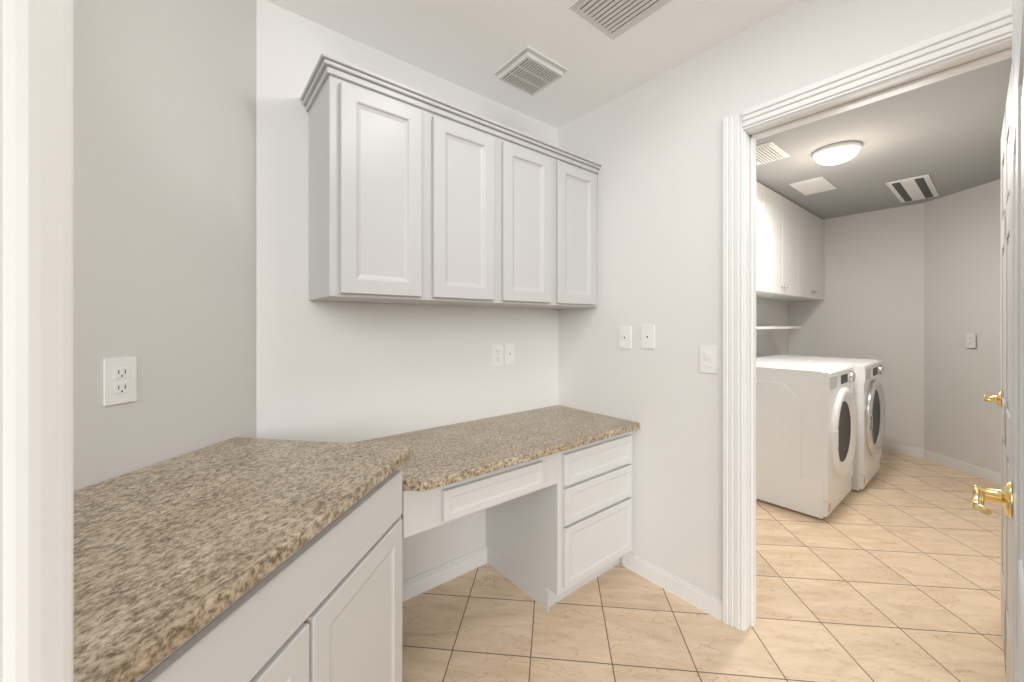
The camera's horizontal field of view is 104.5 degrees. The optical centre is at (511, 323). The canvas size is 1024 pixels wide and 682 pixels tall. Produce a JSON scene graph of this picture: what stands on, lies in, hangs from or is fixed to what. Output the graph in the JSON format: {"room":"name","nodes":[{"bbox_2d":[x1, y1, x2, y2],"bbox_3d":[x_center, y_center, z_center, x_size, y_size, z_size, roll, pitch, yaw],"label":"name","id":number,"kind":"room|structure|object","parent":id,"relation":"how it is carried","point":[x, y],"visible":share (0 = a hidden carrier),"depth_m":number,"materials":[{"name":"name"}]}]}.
{"room":"home office nook","nodes":[
{"label":"home office nook","id":0,"kind":"room"},
{"bbox_2d":[0,0,2,681],"bbox_3d":[-0.747,0.030,0.300,0.737,2.460,0.100,0,0,9],"label":"wall","id":1,"kind":"structure","parent":0,"point":[1,340],"depth_m":0.29,"materials":[{"name":"paint"}]},
{"bbox_2d":[3,0,73,681],"bbox_3d":[-0.729,0.030,0.368,0.751,2.460,0.038,0,0,9],"label":"trim","id":2,"kind":"structure","parent":1,"relation":"attached to","point":[38,340],"depth_m":0.30,"materials":[{"name":"paint"}]},
{"bbox_2d":[74,0,256,490],"bbox_3d":[-1.292,0.030,-0.403,0.120,2.460,4.020,0,0,9],"label":"wall","id":3,"kind":"structure","parent":0,"point":[165,192],"depth_m":1.13,"materials":[{"name":"paint"}]},
{"bbox_2d":[103,357,136,405],"bbox_3d":[-1.002,0.145,1.016,0.008,0.117,0.072,0,0,9],"label":"electrical outlet plate","id":4,"kind":"object","parent":3,"relation":"attached to","point":[119,380],"visible":1,"depth_m":1.01,"materials":[{"name":"plastic"}]},
{"bbox_2d":[257,0,557,581],"bbox_3d":[-0.561,0.030,1.836,2.320,2.460,0.120,0,0,-39],"label":"wall","id":5,"kind":"structure","parent":0,"point":[339,372],"depth_m":1.68,"materials":[{"name":"paint"}]},
{"bbox_2d":[304,53,431,303],"bbox_3d":[-0.563,-0.487,1.548,0.353,0.790,0.323,0,0,-39],"label":"upper cabinet","id":6,"kind":"object","parent":5,"relation":"attached to","point":[417,196],"depth_m":1.42,"materials":[{"name":"grey paint"}]},
{"bbox_2d":[402,546,486,601],"bbox_3d":[-0.336,1.218,1.932,0.590,0.085,0.013,0,0,-39],"label":"baseboard","id":7,"kind":"structure","parent":5,"relation":"attached to","point":[414,586],"depth_m":1.93,"materials":[{"name":"paint"}]},
{"bbox_2d":[427,96,503,306],"bbox_3d":[-0.292,-0.487,1.768,0.346,0.790,0.323,0,0,-39],"label":"upper cabinet","id":8,"kind":"object","parent":5,"relation":"attached to","point":[468,146],"depth_m":1.66,"materials":[{"name":"grey paint"}]},
{"bbox_2d":[492,344,502,366],"bbox_3d":[-0.077,0.170,2.145,0.072,0.117,0.008,0,0,-39],"label":"outlet","id":9,"kind":"object","parent":5,"relation":"attached to","point":[497,354],"visible":1,"depth_m":2.14,"materials":[{"name":"plastic"}]},
{"bbox_2d":[504,343,514,364],"bbox_3d":[-0.013,0.165,2.196,0.072,0.117,0.009,0,0,-39],"label":"outlet plate","id":10,"kind":"object","parent":5,"relation":"attached to","point":[509,353],"visible":1,"depth_m":2.19,"materials":[{"name":"plastic"}]},
{"bbox_2d":[504,125,559,307],"bbox_3d":[-0.023,-0.487,1.986,0.346,0.790,0.323,0,0,-39],"label":"upper cabinet","id":11,"kind":"object","parent":5,"relation":"attached to","point":[531,164],"depth_m":1.88,"materials":[{"name":"grey paint"}]},
{"bbox_2d":[265,0,800,128],"bbox_3d":[-0.389,-1.240,-0.997,5.620,0.080,5.500,0,0,-39],"label":"ceiling","id":12,"kind":"structure","parent":0,"point":[473,45],"depth_m":1.67,"materials":[{"name":"paint"}]},
{"bbox_2d":[494,45,567,95],"bbox_3d":[0.088,-1.182,1.883,0.255,0.034,0.245,0,0,-39],"label":"ceiling vent","id":13,"kind":"object","parent":12,"relation":"in","point":[529,70],"visible":1,"depth_m":1.85,"materials":[{"name":"white plastic"}]},
{"bbox_2d":[569,0,671,39],"bbox_3d":[0.420,-1.192,1.460,0.270,0.016,0.320,0,0,-39],"label":"ceiling vent","id":14,"kind":"object","parent":12,"relation":"in","point":[612,19],"visible":1,"depth_m":1.51,"materials":[{"name":"white metal"}]},
{"bbox_2d":[402,450,1005,681],"bbox_3d":[1.196,1.290,0.287,9.700,0.060,5.500,0,0,-39],"label":"floor","id":15,"kind":"structure","parent":0,"point":[890,571],"depth_m":1.72,"materials":[{"name":"beige tile"}]},
{"bbox_2d":[137,466,401,681],"bbox_3d":[-0.713,0.840,0.849,0.626,0.840,0.914,0,0,9],"label":"base cabinet","id":16,"kind":"object","parent":15,"relation":"on","point":[324,604],"visible":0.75,"depth_m":0.84,"materials":[{"name":"white paint"}]},
{"bbox_2d":[74,437,412,681],"bbox_3d":[-0.703,0.404,0.854,0.645,0.032,0.925,0,0,9],"label":"countertop","id":17,"kind":"structure","parent":16,"relation":"on","point":[172,555],"depth_m":0.74,"materials":[{"name":"beige stone"}]},
{"bbox_2d":[481,431,632,612],"bbox_3d":[0.246,0.895,2.058,0.544,0.729,0.548,0,0,-39],"label":"base cabinet","id":18,"kind":"object","parent":15,"relation":"on","point":[559,526],"depth_m":1.80,"materials":[{"name":"white paint"}]},
{"bbox_2d":[353,405,639,490],"bbox_3d":[-0.172,0.514,1.702,1.642,0.032,0.573,0,0,-39],"label":"countertop","id":19,"kind":"structure","parent":18,"relation":"on","point":[447,454],"depth_m":1.69,"materials":[{"name":"beige stone"}]},
{"bbox_2d":[756,359,856,518],"bbox_3d":[2.027,0.782,3.015,0.724,0.955,0.826,0,0,-39],"label":"washer","id":20,"kind":"object","parent":15,"relation":"on","point":[806,425],"visible":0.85,"depth_m":2.66,"materials":[{"name":"white metal"}]},
{"bbox_2d":[756,354,884,490],"bbox_3d":[2.630,0.782,3.438,0.724,0.955,0.826,0,0,-39],"label":"dryer","id":21,"kind":"object","parent":15,"relation":"on","point":[868,394],"visible":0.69,"depth_m":3.03,"materials":[{"name":"white metal"}]},
{"bbox_2d":[756,298,787,356],"bbox_3d":[2.018,0.060,3.738,4.080,2.400,0.170,0,0,-39],"label":"wall","id":22,"kind":"structure","parent":0,"point":[769,312],"depth_m":4.26,"materials":[{"name":"paint"}]},
{"bbox_2d":[756,181,767,292],"bbox_3d":[1.605,-0.699,3.080,0.869,0.878,0.333,0,0,-39],"label":"upper cabinet","id":23,"kind":"object","parent":22,"relation":"attached to","point":[761,190],"depth_m":3.19,"materials":[{"name":"white paint"}]},
{"bbox_2d":[756,188,799,299],"bbox_3d":[2.281,-0.699,3.626,0.869,0.878,0.333,0,0,-39],"label":"upper cabinet","id":24,"kind":"object","parent":22,"relation":"attached to","point":[789,250],"depth_m":3.51,"materials":[{"name":"white paint"}]},
{"bbox_2d":[756,326,800,334],"bbox_3d":[1.681,0.067,3.162,2.828,0.087,0.299,0,0,-39],"label":"shelf","id":25,"kind":"object","parent":22,"relation":"attached to","point":[762,330],"visible":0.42,"depth_m":3.73,"materials":[{"name":"white paint"}]},
{"bbox_2d":[780,207,823,300],"bbox_3d":[2.956,-0.699,4.173,0.869,0.878,0.333,0,0,-39],"label":"upper cabinet","id":26,"kind":"object","parent":22,"relation":"attached to","point":[811,226],"depth_m":4.04,"materials":[{"name":"white paint"}]},
{"bbox_2d":[558,0,1011,598],"bbox_3d":[1.867,0.030,0.586,0.120,2.460,5.120,0,0,-39],"label":"wall","id":27,"kind":"structure","parent":0,"point":[652,146],"depth_m":1.84,"materials":[{"name":"paint"}]},
{"bbox_2d":[545,147,601,308],"bbox_3d":[0.249,-0.487,2.206,0.353,0.790,0.323,0,0,-39],"label":"upper cabinet","id":28,"kind":"object","parent":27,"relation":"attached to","point":[578,173],"depth_m":2.09,"materials":[{"name":"grey paint"}]},
{"bbox_2d":[619,326,630,348],"bbox_3d":[0.588,0.070,2.063,0.009,0.117,0.072,0,0,-39],"label":"jack","id":29,"kind":"object","parent":27,"relation":"attached to","point":[624,337],"visible":1,"depth_m":2.06,"materials":[{"name":"plastic"}]},
{"bbox_2d":[641,325,654,348],"bbox_3d":[0.671,0.063,1.960,0.009,0.117,0.072,0,0,-39],"label":"jack","id":30,"kind":"object","parent":27,"relation":"attached to","point":[648,336],"visible":1,"depth_m":1.96,"materials":[{"name":"plastic"}]},
{"bbox_2d":[623,552,721,620],"bbox_3d":[0.741,1.218,1.872,0.012,0.085,0.506,0,0,-39],"label":"baseboard","id":31,"kind":"structure","parent":27,"relation":"attached to","point":[686,591],"depth_m":1.84,"materials":[{"name":"paint"}]},
{"bbox_2d":[700,346,716,373],"bbox_3d":[0.857,0.155,1.731,0.009,0.117,0.072,0,0,-39],"label":"switch plate","id":32,"kind":"object","parent":27,"relation":"attached to","point":[708,359],"visible":1,"depth_m":1.73,"materials":[{"name":"plastic"}]},
{"bbox_2d":[722,7,1011,630],"bbox_3d":[1.231,0.197,1.370,0.155,2.127,0.904,0,0,-39],"label":"door frame","id":33,"kind":"structure","parent":27,"relation":"in","point":[983,42],"depth_m":1.63,"materials":[{"name":"paint"}]},
{"bbox_2d":[983,66,1011,681],"bbox_3d":[1.790,0.233,1.427,0.761,2.030,0.133,0,0,-39],"label":"door","id":34,"kind":"structure","parent":33,"relation":"attached to","point":[1002,398],"depth_m":1.40,"materials":[{"name":"paint"}]},
{"bbox_2d":[788,203,923,448],"bbox_3d":[3.592,0.060,4.176,0.120,2.400,1.130,0,0,-39],"label":"wall","id":35,"kind":"structure","parent":0,"point":[870,305],"depth_m":3.97,"materials":[{"name":"paint"}]},
{"bbox_2d":[756,57,1011,218],"bbox_3d":[2.908,-1.180,2.638,4.080,0.080,3.000,0,0,-39],"label":"ceiling","id":36,"kind":"structure","parent":0,"point":[945,134],"depth_m":2.53,"materials":[{"name":"white paint"}]},
{"bbox_2d":[756,141,789,164],"bbox_3d":[1.687,-1.131,2.652,0.340,0.016,0.200,0,0,-39],"label":"ceiling vent","id":37,"kind":"object","parent":36,"relation":"attached to","point":[770,151],"visible":0.69,"depth_m":2.62,"materials":[{"name":"white metal"}]},
{"bbox_2d":[789,176,836,194],"bbox_3d":[2.492,-1.135,3.279,0.420,0.009,0.220,0,0,-39],"label":"panel","id":38,"kind":"object","parent":36,"relation":"attached to","point":[815,185],"visible":0.98,"depth_m":3.26,"materials":[{"name":"white plastic"}]},
{"bbox_2d":[812,141,861,164],"bbox_3d":[2.121,-1.095,2.593,0.250,0.088,0.250,0,0,-39],"label":"dome","id":39,"kind":"object","parent":36,"relation":"attached to","point":[837,153],"visible":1,"depth_m":2.53,"materials":[{"name":"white glass"}]},
{"bbox_2d":[886,174,938,202],"bbox_3d":[3.403,-1.133,3.361,0.800,0.014,0.240,0,0,-39],"label":"air vent","id":40,"kind":"object","parent":36,"relation":"attached to","point":[914,188],"visible":0.98,"depth_m":3.31,"materials":[{"name":"white metal"}]},
{"bbox_2d":[924,179,1000,472],"bbox_3d":[3.913,0.060,3.339,0.120,2.400,0.777,0,0,3],"label":"wall","id":41,"kind":"structure","parent":0,"point":[962,276],"depth_m":3.39,"materials":[{"name":"paint"}]},
{"bbox_2d":[881,442,1000,484],"bbox_3d":[3.440,1.218,3.712,0.700,0.085,1.659,0,0,-39],"label":"baseboard","id":42,"kind":"structure","parent":41,"relation":"attached to","point":[979,472],"depth_m":3.52,"materials":[{"name":"paint"}]},
{"bbox_2d":[966,334,975,347],"bbox_3d":[3.828,0.140,3.309,0.008,0.117,0.072,0,0,6],"label":"outlet","id":43,"kind":"object","parent":41,"relation":"attached to","point":[970,340],"visible":0.98,"depth_m":3.30,"materials":[{"name":"plastic"}]},
{"bbox_2d":[972,0,1023,681],"bbox_3d":[0.695,0.233,0.524,0.760,2.030,0.132,0,0,-39],"label":"door","id":44,"kind":"structure","parent":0,"point":[1009,497],"depth_m":0.52,"materials":[{"name":"paint"}]}
]}

